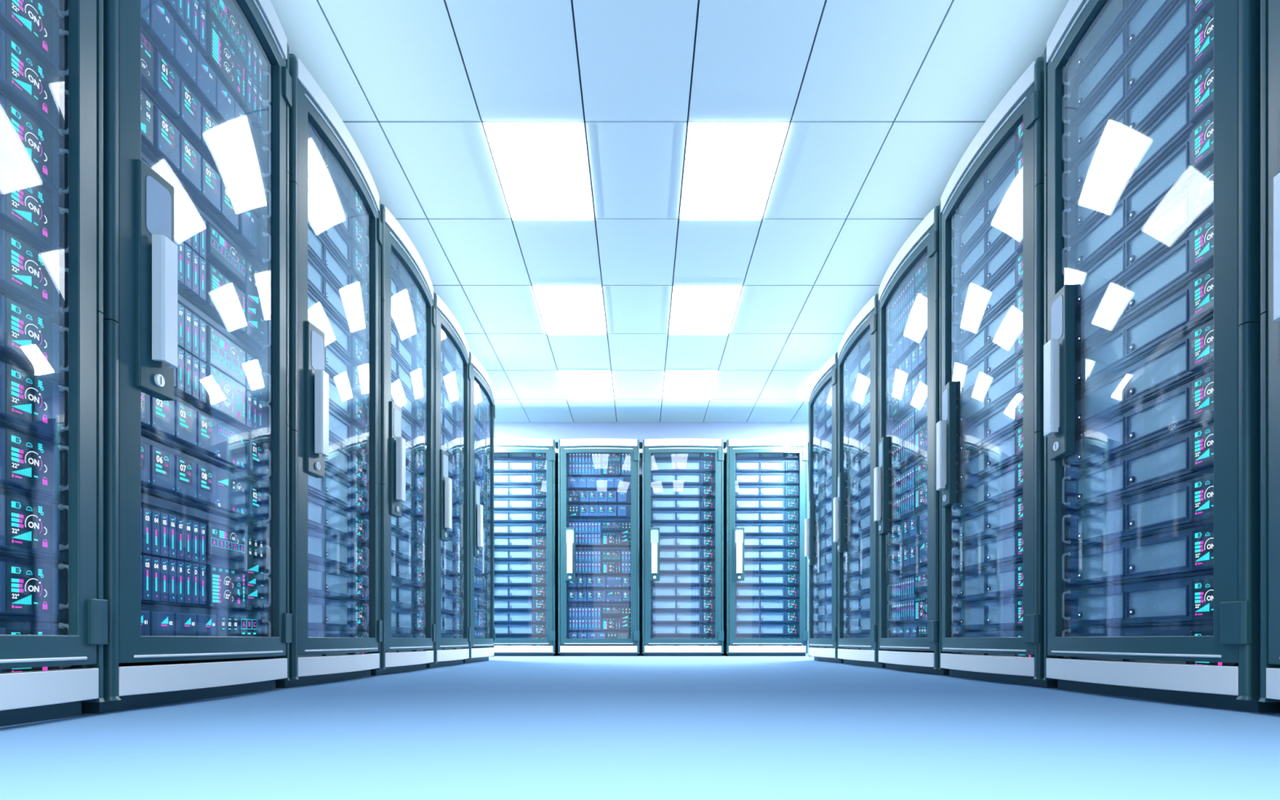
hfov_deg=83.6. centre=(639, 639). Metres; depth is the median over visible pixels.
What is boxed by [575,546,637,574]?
server
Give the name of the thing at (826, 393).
server
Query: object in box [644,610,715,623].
server
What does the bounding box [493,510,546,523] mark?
server
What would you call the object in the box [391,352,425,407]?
server
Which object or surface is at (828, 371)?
rack
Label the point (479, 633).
server
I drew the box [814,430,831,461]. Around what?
server
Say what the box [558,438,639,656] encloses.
rack
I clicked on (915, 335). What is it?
server
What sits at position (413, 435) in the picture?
server
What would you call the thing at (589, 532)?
server
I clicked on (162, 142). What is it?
server
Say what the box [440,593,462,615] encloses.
server
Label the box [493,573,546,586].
server
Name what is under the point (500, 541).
server
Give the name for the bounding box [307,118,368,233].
server
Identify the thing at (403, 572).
server
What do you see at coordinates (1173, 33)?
server
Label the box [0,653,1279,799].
floor
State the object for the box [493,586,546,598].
server
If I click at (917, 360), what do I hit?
server
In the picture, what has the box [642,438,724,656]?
rack
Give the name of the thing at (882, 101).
ceiling
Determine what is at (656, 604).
server
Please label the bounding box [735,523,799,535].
server
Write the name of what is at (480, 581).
server
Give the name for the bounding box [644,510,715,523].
server
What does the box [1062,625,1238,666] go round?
server
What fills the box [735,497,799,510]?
server
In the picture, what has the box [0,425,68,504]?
server
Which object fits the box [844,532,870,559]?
server
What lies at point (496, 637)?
server
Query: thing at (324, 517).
server
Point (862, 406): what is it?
server
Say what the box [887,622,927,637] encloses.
server
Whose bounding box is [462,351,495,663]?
rack
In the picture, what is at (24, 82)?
server
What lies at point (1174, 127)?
server
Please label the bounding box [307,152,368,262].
server
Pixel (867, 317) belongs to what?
rack
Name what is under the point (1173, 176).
server
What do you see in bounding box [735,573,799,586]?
server
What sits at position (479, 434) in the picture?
server
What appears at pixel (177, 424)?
server
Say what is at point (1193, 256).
server
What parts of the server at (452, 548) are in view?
panel, handle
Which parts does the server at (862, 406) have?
handle, panel, panel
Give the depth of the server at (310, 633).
2.75 m
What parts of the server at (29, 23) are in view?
handle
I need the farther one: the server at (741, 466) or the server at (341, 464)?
the server at (741, 466)
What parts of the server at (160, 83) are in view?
drawer, drawer, drawer, drawer, drawer, handle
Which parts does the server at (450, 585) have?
panel, handle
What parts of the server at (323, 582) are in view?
panel, panel, handle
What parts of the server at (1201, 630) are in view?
handle, panel, panel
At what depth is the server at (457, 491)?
4.52 m
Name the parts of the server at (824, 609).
panel, panel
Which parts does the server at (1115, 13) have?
handle, panel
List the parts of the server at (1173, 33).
handle, panel, panel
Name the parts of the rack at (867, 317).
handle, post, handle plate, mounting rail, door, post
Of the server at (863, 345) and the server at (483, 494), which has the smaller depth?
the server at (863, 345)
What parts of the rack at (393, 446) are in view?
post, handle plate, handle, door, mounting rail, post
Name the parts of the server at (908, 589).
handle, handle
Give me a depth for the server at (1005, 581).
2.75 m
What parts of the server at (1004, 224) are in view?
handle, panel, panel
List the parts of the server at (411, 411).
panel, panel, handle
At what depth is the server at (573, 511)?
6.83 m
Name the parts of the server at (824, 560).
panel, panel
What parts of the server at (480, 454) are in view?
drawer, drawer, drawer, drawer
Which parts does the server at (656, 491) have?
panel, panel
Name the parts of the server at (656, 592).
panel, panel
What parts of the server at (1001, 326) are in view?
handle, panel, panel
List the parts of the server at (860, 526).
panel, panel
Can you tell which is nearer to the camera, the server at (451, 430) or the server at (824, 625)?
the server at (451, 430)
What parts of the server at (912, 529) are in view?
handle, drawer, drawer, drawer, drawer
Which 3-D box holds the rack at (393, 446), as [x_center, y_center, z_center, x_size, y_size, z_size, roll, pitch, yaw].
[-1.530,-0.872,3.500,0.931,2.057,0.776,0,0,0]
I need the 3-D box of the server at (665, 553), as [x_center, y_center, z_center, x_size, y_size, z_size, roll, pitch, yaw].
[0.408,-0.818,7.153,0.744,0.118,0.664,0,0,0]
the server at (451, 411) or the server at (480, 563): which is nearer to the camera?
the server at (451, 411)
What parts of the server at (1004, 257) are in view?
handle, panel, panel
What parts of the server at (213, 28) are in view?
handle, handle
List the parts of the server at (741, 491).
panel, panel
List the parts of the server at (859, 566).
handle, panel, panel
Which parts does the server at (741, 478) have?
panel, panel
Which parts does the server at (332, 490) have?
panel, panel, handle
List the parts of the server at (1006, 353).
panel, panel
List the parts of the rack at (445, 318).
post, handle plate, handle, door, mounting rail, door glass, post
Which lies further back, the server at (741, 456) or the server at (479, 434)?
the server at (741, 456)
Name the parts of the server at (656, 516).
panel, panel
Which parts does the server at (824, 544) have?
panel, panel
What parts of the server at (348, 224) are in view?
panel, panel, handle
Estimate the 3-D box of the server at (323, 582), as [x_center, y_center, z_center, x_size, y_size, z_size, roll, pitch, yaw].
[-1.483,-0.216,2.699,0.664,0.118,0.744,0,0,0]
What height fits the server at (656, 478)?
0.118 m
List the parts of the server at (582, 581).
drawer, drawer, drawer, drawer, drawer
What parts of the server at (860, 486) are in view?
panel, panel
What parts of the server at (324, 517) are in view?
panel, panel, handle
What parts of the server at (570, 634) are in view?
drawer, drawer, drawer, drawer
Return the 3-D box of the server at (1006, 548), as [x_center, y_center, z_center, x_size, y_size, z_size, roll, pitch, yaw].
[1.660,-0.337,2.712,0.664,0.118,0.744,0,0,0]
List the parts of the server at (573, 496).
drawer, drawer, drawer, drawer, drawer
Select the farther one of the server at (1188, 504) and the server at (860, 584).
the server at (860, 584)
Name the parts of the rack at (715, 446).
post, handle plate, handle, post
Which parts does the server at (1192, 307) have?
panel, panel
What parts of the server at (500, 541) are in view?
panel, panel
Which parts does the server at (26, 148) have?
handle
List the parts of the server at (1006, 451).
panel, panel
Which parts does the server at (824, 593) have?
panel, panel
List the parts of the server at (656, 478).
panel, panel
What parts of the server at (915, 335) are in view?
handle, drawer, drawer, drawer, drawer, drawer, drawer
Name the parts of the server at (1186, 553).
handle, panel, panel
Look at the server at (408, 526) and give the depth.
3.62 m
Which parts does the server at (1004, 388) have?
panel, panel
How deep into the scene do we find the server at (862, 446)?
4.41 m
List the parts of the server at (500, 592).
panel, panel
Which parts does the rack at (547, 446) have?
post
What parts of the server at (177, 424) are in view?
drawer, drawer, drawer, drawer, drawer, handle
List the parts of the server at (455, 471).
panel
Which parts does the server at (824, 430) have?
panel, panel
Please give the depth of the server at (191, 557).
1.90 m
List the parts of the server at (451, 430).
panel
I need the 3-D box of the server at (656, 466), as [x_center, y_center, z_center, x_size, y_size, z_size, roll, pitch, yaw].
[0.408,-1.661,7.153,0.744,0.118,0.664,0,0,0]
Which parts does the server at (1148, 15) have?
handle, panel, panel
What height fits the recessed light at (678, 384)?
0.023 m
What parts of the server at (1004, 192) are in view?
handle, panel, panel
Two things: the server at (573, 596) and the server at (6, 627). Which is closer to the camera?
the server at (6, 627)
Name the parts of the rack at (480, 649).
post, handle plate, handle, door, mounting rail, door glass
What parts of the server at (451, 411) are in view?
panel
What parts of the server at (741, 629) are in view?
panel, panel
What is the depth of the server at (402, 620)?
3.60 m
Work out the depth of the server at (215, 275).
1.98 m
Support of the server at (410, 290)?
in the rack at (393, 446)
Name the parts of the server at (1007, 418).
panel, panel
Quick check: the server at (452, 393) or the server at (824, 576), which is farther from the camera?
the server at (824, 576)
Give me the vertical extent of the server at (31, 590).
0.118 m
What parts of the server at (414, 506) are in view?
panel, handle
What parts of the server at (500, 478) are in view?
panel, panel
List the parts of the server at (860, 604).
handle, panel, panel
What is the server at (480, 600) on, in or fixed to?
in the rack at (480, 649)
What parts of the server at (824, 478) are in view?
panel, panel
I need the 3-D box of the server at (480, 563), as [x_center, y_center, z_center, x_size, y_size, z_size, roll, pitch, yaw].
[-1.435,-0.557,5.101,0.560,0.129,0.744,0,0,0]
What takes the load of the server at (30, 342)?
in the rack at (28, 696)
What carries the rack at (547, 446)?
on the floor
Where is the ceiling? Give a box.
[270,0,1069,422]
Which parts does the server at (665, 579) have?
panel, panel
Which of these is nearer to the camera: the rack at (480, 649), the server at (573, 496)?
the rack at (480, 649)
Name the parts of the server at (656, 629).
panel, panel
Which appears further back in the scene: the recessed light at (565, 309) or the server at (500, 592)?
the server at (500, 592)
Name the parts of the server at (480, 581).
drawer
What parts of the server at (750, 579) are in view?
panel, panel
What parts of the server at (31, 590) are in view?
handle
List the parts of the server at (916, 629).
drawer, drawer, drawer, drawer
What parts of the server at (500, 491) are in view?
panel, panel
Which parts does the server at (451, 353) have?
panel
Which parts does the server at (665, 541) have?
panel, panel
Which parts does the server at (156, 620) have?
drawer, drawer, drawer, drawer, handle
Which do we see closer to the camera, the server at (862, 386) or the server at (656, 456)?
the server at (862, 386)
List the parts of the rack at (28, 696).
mounting rail, post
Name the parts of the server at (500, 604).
panel, panel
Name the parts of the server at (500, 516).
panel, panel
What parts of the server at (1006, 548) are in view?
handle, panel, panel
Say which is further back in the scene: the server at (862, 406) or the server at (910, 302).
the server at (862, 406)
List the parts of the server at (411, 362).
panel, panel, handle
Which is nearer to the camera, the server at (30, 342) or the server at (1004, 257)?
the server at (30, 342)
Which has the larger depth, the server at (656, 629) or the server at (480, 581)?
the server at (656, 629)
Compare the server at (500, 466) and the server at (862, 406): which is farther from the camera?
the server at (500, 466)
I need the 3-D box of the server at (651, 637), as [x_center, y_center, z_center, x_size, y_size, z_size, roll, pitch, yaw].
[0.408,0.024,7.153,0.744,0.118,0.664,0,0,0]
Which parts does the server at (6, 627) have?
handle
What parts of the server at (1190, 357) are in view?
panel, panel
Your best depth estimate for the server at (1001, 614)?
2.75 m
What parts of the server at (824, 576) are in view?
panel, panel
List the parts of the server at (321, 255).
panel, panel, handle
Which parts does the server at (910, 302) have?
handle, handle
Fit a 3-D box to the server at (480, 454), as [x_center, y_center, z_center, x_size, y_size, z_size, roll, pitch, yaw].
[-1.435,-1.368,5.101,0.560,0.129,0.744,0,0,0]
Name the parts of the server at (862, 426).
handle, panel, panel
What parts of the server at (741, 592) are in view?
panel, panel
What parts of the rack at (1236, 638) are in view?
post, handle, handle plate, mounting rail, post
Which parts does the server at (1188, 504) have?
handle, panel, panel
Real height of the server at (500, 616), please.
0.118 m
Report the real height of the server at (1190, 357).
0.118 m
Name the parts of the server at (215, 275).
handle, handle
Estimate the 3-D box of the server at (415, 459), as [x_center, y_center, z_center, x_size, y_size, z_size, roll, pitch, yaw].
[-1.483,-0.939,3.500,0.664,0.118,0.744,0,0,0]
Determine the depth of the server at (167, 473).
1.90 m
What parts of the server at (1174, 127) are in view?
handle, panel, panel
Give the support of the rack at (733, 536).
on the floor
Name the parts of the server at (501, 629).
panel, panel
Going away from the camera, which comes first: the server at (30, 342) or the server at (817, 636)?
the server at (30, 342)
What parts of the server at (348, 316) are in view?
panel, panel, handle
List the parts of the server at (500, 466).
panel, panel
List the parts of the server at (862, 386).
handle, panel, panel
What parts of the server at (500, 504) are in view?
panel, panel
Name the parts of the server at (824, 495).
panel, panel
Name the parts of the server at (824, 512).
panel, panel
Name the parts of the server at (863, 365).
handle, panel, panel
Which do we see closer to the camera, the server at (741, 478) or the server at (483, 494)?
the server at (483, 494)
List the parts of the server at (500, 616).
panel, panel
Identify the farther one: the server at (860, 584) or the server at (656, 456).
the server at (656, 456)
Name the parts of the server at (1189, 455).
handle, panel, panel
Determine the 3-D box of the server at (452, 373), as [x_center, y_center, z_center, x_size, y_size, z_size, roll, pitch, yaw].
[-1.483,-1.661,4.300,0.664,0.118,0.744,0,0,0]
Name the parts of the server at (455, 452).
panel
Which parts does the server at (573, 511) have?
drawer, drawer, drawer, drawer, drawer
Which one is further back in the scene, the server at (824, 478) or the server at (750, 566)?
the server at (750, 566)
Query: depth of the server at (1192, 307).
1.89 m
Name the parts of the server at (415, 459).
panel, handle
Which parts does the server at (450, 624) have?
panel, handle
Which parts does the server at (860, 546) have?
panel, panel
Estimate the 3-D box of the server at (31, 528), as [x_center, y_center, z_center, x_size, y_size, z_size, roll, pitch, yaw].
[-1.483,-0.216,1.110,0.664,0.118,0.744,0,0,0]
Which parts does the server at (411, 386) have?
panel, panel, handle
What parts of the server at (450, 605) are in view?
panel, handle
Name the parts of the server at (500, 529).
panel, panel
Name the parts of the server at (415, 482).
panel, handle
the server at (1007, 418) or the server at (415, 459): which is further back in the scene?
the server at (415, 459)
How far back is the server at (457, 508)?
4.52 m
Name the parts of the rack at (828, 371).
handle, post, handle plate, door glass, mounting rail, door, post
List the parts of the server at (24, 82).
handle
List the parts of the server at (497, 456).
panel, panel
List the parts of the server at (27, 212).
handle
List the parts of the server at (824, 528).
panel, panel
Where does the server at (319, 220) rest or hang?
in the rack at (308, 380)
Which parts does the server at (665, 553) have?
panel, panel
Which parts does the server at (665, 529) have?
panel, panel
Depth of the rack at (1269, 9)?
1.47 m
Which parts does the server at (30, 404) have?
handle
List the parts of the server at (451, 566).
panel, handle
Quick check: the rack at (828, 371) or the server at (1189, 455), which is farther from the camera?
the rack at (828, 371)
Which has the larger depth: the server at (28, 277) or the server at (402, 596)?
the server at (402, 596)
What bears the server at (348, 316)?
in the rack at (308, 380)
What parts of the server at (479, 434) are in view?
drawer, drawer, drawer, drawer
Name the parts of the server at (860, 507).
panel, panel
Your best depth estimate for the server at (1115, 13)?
2.11 m
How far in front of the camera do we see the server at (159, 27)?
1.90 m
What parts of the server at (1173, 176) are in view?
handle, panel, panel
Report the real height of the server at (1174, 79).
0.118 m
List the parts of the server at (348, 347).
panel, panel, handle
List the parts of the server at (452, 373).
panel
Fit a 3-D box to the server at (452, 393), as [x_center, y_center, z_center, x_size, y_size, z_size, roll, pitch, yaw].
[-1.483,-1.541,4.300,0.664,0.118,0.744,0,0,0]
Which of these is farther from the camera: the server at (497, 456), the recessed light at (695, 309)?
the server at (497, 456)
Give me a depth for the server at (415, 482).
3.68 m
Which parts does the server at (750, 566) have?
panel, panel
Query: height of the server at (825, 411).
0.118 m
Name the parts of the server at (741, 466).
panel, panel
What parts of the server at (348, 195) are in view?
panel, panel, handle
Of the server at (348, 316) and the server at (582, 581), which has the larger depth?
the server at (582, 581)
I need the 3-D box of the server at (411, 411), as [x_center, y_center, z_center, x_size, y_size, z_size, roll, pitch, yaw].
[-1.483,-1.179,3.500,0.664,0.118,0.744,0,0,0]
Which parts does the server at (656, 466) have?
panel, panel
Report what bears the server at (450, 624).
in the rack at (445, 318)
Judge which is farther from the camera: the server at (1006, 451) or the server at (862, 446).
the server at (862, 446)
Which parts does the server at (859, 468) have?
panel, panel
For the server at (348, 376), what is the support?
in the rack at (308, 380)
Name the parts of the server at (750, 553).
panel, panel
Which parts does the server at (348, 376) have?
panel, handle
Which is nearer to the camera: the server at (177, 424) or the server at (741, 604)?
the server at (177, 424)
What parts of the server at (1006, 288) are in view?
handle, panel, panel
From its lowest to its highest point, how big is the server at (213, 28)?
0.259 m
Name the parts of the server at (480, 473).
drawer, drawer, drawer, drawer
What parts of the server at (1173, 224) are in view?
panel, panel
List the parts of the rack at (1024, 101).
handle, post, handle plate, mounting rail, door, post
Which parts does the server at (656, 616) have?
panel, panel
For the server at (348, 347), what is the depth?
2.76 m
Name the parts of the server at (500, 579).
panel, panel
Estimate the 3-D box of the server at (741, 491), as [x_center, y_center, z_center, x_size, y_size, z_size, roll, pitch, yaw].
[1.208,-1.420,7.153,0.744,0.118,0.664,0,0,0]
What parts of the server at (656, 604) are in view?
panel, panel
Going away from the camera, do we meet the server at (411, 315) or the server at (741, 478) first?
the server at (411, 315)
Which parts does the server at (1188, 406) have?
handle, panel, panel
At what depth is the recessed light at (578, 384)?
6.10 m
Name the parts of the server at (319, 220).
panel, panel, handle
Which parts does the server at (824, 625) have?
panel, panel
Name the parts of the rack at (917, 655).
handle, post, handle plate, mounting rail, door, post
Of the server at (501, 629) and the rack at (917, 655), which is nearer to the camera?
the rack at (917, 655)
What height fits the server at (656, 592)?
0.118 m
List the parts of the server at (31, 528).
handle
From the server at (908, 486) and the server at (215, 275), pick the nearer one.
the server at (215, 275)
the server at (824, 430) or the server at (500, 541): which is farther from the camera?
the server at (500, 541)
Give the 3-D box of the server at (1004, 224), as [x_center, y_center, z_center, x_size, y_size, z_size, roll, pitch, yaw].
[1.660,-1.541,2.712,0.664,0.118,0.744,0,0,0]
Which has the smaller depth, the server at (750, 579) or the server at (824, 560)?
the server at (824, 560)
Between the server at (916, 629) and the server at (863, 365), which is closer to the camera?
the server at (916, 629)
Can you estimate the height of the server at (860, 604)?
0.118 m
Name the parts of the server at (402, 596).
panel, panel, handle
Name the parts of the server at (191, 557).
handle, handle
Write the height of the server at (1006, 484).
0.118 m
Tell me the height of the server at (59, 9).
0.118 m
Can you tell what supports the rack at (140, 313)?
on the floor
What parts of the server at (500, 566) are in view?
panel, panel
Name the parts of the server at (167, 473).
drawer, drawer, drawer, drawer, drawer, handle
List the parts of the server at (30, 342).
handle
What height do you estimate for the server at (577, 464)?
0.259 m
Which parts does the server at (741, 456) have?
panel, panel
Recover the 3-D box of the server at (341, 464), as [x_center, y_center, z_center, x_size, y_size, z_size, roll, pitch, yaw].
[-1.483,-0.698,2.699,0.664,0.118,0.744,0,0,0]
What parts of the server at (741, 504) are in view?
panel, panel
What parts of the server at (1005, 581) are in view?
handle, panel, panel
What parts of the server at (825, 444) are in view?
panel, panel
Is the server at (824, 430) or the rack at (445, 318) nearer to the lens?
the rack at (445, 318)
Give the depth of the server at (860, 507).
4.40 m
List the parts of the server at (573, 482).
drawer, drawer, drawer, drawer, drawer, drawer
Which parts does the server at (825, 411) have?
panel, panel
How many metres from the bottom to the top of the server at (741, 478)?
0.118 m
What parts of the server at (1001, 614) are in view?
handle, panel, panel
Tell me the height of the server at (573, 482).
0.129 m
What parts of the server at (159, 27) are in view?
drawer, drawer, drawer, drawer, drawer, drawer, handle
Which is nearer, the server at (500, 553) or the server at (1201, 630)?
the server at (1201, 630)
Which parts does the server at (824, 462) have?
panel, panel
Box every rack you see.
[0,0,107,726]
[81,0,292,713]
[275,53,382,688]
[370,204,435,675]
[426,293,470,668]
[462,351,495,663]
[493,438,559,656]
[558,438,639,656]
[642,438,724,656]
[721,438,808,656]
[804,352,843,663]
[833,293,885,668]
[874,205,949,675]
[936,57,1057,687]
[1043,0,1279,712]
[1258,0,1279,702]
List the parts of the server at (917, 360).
handle, drawer, drawer, drawer, drawer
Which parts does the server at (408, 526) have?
panel, panel, handle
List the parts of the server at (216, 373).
handle, handle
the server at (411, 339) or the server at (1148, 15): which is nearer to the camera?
the server at (1148, 15)
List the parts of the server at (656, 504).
panel, panel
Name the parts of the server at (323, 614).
panel, panel, handle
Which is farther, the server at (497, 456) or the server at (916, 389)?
the server at (497, 456)
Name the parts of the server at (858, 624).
handle, panel, panel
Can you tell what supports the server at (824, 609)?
in the rack at (828, 371)
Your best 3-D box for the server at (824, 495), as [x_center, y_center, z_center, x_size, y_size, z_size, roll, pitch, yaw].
[1.660,-1.059,5.111,0.664,0.118,0.744,0,0,0]
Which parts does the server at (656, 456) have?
panel, panel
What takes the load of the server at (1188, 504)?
in the rack at (1236, 638)
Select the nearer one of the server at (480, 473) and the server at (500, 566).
the server at (480, 473)
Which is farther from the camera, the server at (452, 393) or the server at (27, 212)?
the server at (452, 393)
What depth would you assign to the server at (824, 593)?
5.23 m
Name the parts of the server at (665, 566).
panel, panel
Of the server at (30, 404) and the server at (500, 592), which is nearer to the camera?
the server at (30, 404)
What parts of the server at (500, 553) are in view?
panel, panel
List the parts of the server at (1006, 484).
handle, panel, panel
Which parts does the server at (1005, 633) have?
handle, panel, panel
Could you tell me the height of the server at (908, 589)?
0.260 m
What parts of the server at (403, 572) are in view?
panel, panel, handle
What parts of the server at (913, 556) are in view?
handle, drawer, drawer, drawer, drawer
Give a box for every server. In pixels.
[0,0,68,97]
[0,27,68,155]
[0,93,68,213]
[0,160,68,268]
[0,227,68,327]
[0,294,68,386]
[0,360,68,446]
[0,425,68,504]
[0,490,68,563]
[0,555,68,621]
[0,621,71,672]
[39,0,68,39]
[141,0,271,186]
[141,31,271,228]
[141,90,271,271]
[141,151,271,354]
[141,391,271,484]
[141,435,271,527]
[141,493,271,611]
[141,604,271,636]
[160,0,271,143]
[173,293,271,440]
[297,630,368,657]
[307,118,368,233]
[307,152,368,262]
[307,187,368,290]
[307,222,368,319]
[307,256,368,347]
[307,290,368,377]
[307,470,368,518]
[307,494,368,546]
[307,528,368,574]
[307,562,368,602]
[307,595,368,631]
[324,341,368,405]
[324,440,368,490]
[328,377,368,433]
[328,408,368,462]
[385,632,425,653]
[391,249,425,315]
[391,275,425,338]
[391,301,425,361]
[391,326,425,384]
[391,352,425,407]
[391,377,425,430]
[391,511,425,543]
[391,530,425,565]
[391,556,425,588]
[391,582,425,610]
[391,607,425,632]
[401,413,425,453]
[401,489,425,521]
[405,441,425,475]
[405,466,425,498]
[436,634,462,649]
[440,327,462,371]
[440,348,462,390]
[440,368,462,409]
[440,389,462,428]
[440,409,462,447]
[440,430,462,466]
[440,536,462,559]
[440,552,462,578]
[440,573,462,596]
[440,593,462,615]
[440,613,462,634]
[448,457,462,484]
[448,519,462,541]
[452,480,462,503]
[452,500,462,523]
[474,384,488,434]
[474,419,488,450]
[474,437,488,469]
[474,457,488,486]
[474,477,488,521]
[474,555,488,575]
[474,572,488,593]
[474,591,488,627]
[474,627,488,638]
[480,522,488,557]
[493,453,546,460]
[493,460,546,472]
[493,472,546,484]
[493,484,546,497]
[493,497,546,510]
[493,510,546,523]
[493,523,546,535]
[493,535,546,547]
[493,547,546,560]
[493,560,546,573]
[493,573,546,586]
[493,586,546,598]
[493,598,546,610]
[493,610,546,623]
[493,623,546,635]
[493,635,552,645]
[566,448,637,476]
[566,475,637,490]
[566,489,637,504]
[566,504,637,518]
[566,518,637,546]
[566,574,637,589]
[566,589,637,603]
[566,603,637,631]
[566,631,637,644]
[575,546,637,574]
[644,447,715,460]
[644,460,715,472]
[644,472,715,485]
[644,484,715,497]
[644,497,715,510]
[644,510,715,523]
[644,523,715,535]
[644,535,715,548]
[644,547,715,560]
[644,560,715,573]
[644,573,715,586]
[644,586,715,598]
[644,598,715,611]
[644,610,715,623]
[644,623,715,635]
[644,635,721,648]
[728,635,804,645]
[735,453,799,460]
[735,460,799,472]
[735,472,799,484]
[735,484,799,497]
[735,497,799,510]
[735,510,799,523]
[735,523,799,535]
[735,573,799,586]
[735,586,799,598]
[735,598,799,610]
[735,610,799,623]
[735,623,799,635]
[744,535,799,547]
[744,547,799,560]
[744,560,799,573]
[814,379,831,413]
[814,395,831,429]
[814,413,831,445]
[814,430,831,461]
[814,447,831,477]
[814,464,831,493]
[814,481,831,508]
[814,498,831,524]
[814,515,831,540]
[814,533,831,555]
[814,550,831,571]
[814,566,831,587]
[814,583,831,603]
[814,600,831,618]
[814,617,831,635]
[814,635,835,648]
[844,327,870,375]
[844,346,870,393]
[844,368,870,412]
[844,388,870,431]
[844,408,870,448]
[844,429,870,467]
[844,450,870,486]
[844,471,870,504]
[844,491,870,523]
[844,511,870,542]
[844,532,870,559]
[844,552,870,578]
[844,573,870,596]
[844,593,870,615]
[844,613,870,634]
[844,634,874,649]
[887,253,927,350]
[887,307,927,374]
[887,335,927,399]
[887,364,927,424]
[887,395,927,472]
[887,508,927,548]
[887,537,927,573]
[887,566,927,622]
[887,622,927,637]
[888,453,927,523]
[951,120,1022,237]
[951,148,1022,265]
[951,182,1022,293]
[951,217,1022,321]
[951,252,1022,350]
[951,287,1022,377]
[951,321,1022,405]
[951,460,1022,519]
[951,494,1022,546]
[951,528,1022,574]
[951,562,1022,603]
[951,595,1022,631]
[951,630,1034,657]
[956,355,1022,434]
[956,391,1022,462]
[956,425,1022,490]
[1062,0,1142,99]
[1062,0,1180,137]
[1062,0,1213,174]
[1062,6,1213,208]
[1062,58,1213,250]
[1062,111,1213,284]
[1062,370,1213,476]
[1062,422,1213,514]
[1062,472,1213,552]
[1062,523,1213,590]
[1062,574,1213,627]
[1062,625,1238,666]
[1071,162,1213,319]
[1075,214,1213,358]
[1075,266,1213,396]
[1075,318,1213,435]
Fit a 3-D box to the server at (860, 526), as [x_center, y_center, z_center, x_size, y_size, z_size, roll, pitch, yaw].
[1.660,-0.698,4.311,0.664,0.118,0.744,0,0,0]
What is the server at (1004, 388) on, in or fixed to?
in the rack at (1024, 101)
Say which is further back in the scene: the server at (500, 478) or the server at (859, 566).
the server at (500, 478)
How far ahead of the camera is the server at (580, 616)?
6.83 m
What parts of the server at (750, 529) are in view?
panel, panel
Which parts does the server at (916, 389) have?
handle, drawer, drawer, drawer, drawer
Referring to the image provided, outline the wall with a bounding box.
[493,421,808,653]
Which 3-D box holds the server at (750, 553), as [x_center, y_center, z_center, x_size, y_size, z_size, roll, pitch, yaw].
[1.208,-0.818,7.153,0.744,0.118,0.664,0,0,0]
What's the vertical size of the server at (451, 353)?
0.118 m
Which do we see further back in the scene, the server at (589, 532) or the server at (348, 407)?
the server at (589, 532)
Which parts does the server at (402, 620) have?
panel, panel, handle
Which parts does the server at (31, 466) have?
handle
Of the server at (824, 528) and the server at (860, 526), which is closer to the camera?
the server at (860, 526)
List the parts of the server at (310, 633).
panel, panel, handle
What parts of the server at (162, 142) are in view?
drawer, drawer, drawer, drawer, drawer, handle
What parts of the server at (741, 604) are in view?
panel, panel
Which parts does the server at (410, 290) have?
panel, panel, handle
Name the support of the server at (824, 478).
in the rack at (828, 371)
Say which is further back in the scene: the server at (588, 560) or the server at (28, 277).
the server at (588, 560)
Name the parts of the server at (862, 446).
handle, panel, panel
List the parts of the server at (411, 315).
panel, panel, handle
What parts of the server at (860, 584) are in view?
handle, panel, panel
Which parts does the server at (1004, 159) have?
handle, panel, panel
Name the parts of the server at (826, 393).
panel, panel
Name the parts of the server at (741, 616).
panel, panel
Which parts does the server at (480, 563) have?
drawer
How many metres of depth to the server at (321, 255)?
2.75 m
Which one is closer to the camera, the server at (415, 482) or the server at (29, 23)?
the server at (29, 23)
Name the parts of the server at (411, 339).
panel, panel, handle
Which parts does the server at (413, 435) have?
panel, handle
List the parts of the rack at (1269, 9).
door, handle, handle plate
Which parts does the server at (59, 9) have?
handle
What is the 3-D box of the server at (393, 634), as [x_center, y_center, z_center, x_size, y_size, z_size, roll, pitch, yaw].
[-1.483,0.024,3.500,0.664,0.118,0.744,0,0,0]
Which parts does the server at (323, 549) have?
panel, panel, handle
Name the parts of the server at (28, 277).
handle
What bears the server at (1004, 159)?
in the rack at (1024, 101)
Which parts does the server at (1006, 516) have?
handle, panel, panel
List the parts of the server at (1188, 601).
handle, panel, panel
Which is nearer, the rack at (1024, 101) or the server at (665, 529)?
the rack at (1024, 101)
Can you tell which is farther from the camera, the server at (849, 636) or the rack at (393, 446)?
the server at (849, 636)
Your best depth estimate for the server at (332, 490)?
2.78 m
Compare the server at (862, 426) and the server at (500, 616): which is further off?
the server at (500, 616)
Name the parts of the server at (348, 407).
panel, handle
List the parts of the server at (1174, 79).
handle, panel, panel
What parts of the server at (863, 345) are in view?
panel, panel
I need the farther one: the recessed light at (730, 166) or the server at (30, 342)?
the recessed light at (730, 166)
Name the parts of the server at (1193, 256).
panel, panel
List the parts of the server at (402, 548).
panel, panel, handle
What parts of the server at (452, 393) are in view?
panel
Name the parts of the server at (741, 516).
panel, panel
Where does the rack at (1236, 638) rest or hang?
on the floor
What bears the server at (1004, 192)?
in the rack at (1024, 101)
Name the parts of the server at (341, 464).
panel, handle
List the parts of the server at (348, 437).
panel, handle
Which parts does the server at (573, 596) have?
drawer, drawer, drawer, drawer, drawer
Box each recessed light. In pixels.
[482,120,594,220]
[532,284,606,334]
[558,369,613,399]
[662,369,717,399]
[668,284,742,334]
[679,120,789,220]
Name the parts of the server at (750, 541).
panel, panel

